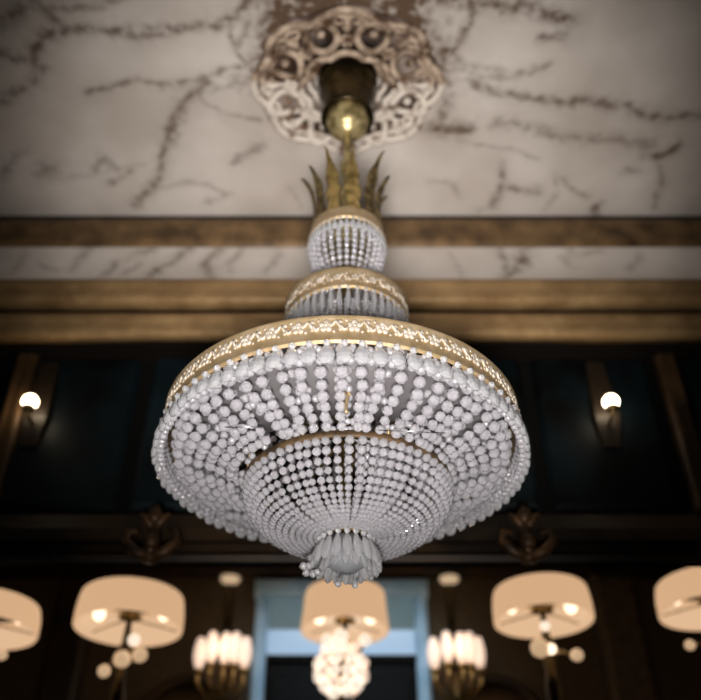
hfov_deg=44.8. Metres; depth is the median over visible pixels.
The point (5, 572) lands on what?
trim
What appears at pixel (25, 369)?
trim
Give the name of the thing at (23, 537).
trim
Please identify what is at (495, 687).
arched mirror
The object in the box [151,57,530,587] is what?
chandelier
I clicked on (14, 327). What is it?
trim
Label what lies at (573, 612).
floor lamp
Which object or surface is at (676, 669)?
wall
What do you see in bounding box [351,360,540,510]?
wall panel
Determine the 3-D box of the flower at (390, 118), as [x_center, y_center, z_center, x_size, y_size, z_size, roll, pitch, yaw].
[0.175,-0.962,3.575,0.061,0.039,0.145,-25,-44,28]
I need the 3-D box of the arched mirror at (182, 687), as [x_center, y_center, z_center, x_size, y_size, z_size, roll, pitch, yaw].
[-0.917,2.511,4.409,0.663,1.626,0.064,0,-38,0]
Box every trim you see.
[0,216,700,218]
[0,219,700,246]
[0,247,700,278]
[0,279,700,309]
[0,310,700,363]
[0,313,700,342]
[0,353,39,497]
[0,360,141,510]
[0,514,700,561]
[0,567,689,578]
[36,574,100,699]
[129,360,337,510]
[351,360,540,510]
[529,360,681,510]
[588,574,658,699]
[652,353,700,513]
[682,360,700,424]
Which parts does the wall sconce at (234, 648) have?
candle glass, arm, arm, candle glass, stem, arm, candle glass, knob, arm, candle glass, arm, candle glass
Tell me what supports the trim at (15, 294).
attached to the wall at (141, 403)
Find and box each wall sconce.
[193,574,251,699]
[427,574,485,699]
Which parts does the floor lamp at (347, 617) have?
bulb, glass knob, glass knob, post, lamp shade, arm, glass knob, bulb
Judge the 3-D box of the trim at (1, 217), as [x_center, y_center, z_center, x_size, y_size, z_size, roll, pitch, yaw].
[0.000,-0.515,4.209,6.800,0.046,0.400,0,-38,0]
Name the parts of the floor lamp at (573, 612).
glass knob, lamp shade, glass knob, arm, post, glass knob, arm, bulb, glass knob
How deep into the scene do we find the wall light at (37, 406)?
3.46 m
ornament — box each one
[121,504,181,564]
[498,504,557,564]
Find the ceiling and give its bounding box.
[0,0,700,215]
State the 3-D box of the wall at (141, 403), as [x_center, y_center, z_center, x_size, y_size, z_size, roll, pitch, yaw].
[0.000,0.359,3.488,6.800,1.107,0.040,0,-38,0]
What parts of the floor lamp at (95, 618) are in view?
bulb, glass knob, arm, post, glass knob, lamp shade, arm, glass knob, glass knob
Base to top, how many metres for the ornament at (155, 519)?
0.223 m
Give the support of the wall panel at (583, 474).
attached to the wall at (141, 403)
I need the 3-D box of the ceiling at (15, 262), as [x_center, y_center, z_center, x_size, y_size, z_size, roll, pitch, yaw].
[0.000,-0.390,3.820,4.000,0.269,0.050,0,-38,0]
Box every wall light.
[19,362,59,446]
[585,362,621,446]
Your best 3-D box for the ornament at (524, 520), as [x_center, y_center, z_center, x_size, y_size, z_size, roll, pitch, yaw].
[0.632,0.664,3.070,0.216,0.223,0.104,0,-38,0]
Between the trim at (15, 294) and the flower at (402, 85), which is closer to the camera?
the flower at (402, 85)
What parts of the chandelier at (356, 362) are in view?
crown, crown, crown, stem, crown, crown, crown, crown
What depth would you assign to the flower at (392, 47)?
3.31 m
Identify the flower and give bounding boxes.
[260,80,297,91]
[282,35,314,60]
[291,109,313,127]
[340,14,354,46]
[380,35,412,60]
[381,109,403,127]
[397,80,434,91]
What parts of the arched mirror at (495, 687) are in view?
glass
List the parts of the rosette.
moulding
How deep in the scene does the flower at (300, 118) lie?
3.57 m
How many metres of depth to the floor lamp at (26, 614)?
3.93 m
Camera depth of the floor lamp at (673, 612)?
3.98 m
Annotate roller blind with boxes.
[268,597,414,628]
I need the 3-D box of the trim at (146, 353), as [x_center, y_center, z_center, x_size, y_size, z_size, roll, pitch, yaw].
[0.000,0.018,3.777,6.800,0.166,0.425,0,-38,0]
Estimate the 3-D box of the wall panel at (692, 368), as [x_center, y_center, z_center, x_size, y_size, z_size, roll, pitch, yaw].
[2.049,0.297,3.499,1.215,0.797,0.040,0,-38,0]
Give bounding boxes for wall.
[0,364,700,566]
[0,579,700,699]
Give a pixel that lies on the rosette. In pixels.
(282, 80)
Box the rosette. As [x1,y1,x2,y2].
[249,4,445,154]
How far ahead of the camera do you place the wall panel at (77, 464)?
3.41 m
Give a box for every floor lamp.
[0,589,40,660]
[73,577,183,699]
[300,580,388,699]
[492,572,594,699]
[655,567,700,649]
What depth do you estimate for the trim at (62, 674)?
4.93 m
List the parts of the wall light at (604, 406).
bulb, arm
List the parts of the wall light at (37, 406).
arm, bulb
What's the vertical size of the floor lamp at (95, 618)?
2.904 m
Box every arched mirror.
[143,674,234,699]
[464,674,538,699]
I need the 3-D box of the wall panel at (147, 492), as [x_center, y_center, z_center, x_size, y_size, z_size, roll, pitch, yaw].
[-0.449,0.297,3.499,0.796,0.797,0.040,0,-38,0]
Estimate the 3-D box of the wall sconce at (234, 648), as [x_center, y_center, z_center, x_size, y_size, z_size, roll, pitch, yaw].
[-0.736,1.708,4.924,0.265,0.874,0.252,30,-47,-33]
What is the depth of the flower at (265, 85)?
3.43 m
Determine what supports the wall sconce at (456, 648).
attached to the wall at (676, 669)
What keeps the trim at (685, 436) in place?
attached to the wall at (141, 403)
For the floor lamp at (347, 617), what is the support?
on the floor
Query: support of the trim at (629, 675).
attached to the wall at (676, 669)
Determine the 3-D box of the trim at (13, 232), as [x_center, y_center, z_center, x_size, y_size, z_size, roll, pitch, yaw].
[0.000,-0.431,4.127,6.800,0.194,0.426,0,-38,0]
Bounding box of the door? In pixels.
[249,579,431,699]
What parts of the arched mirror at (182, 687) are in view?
glass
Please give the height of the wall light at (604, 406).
0.421 m
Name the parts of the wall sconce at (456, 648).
candle glass, arm, candle glass, knob, arm, stem, candle glass, arm, arm, candle glass, arm, candle glass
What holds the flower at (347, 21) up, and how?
on the rosette

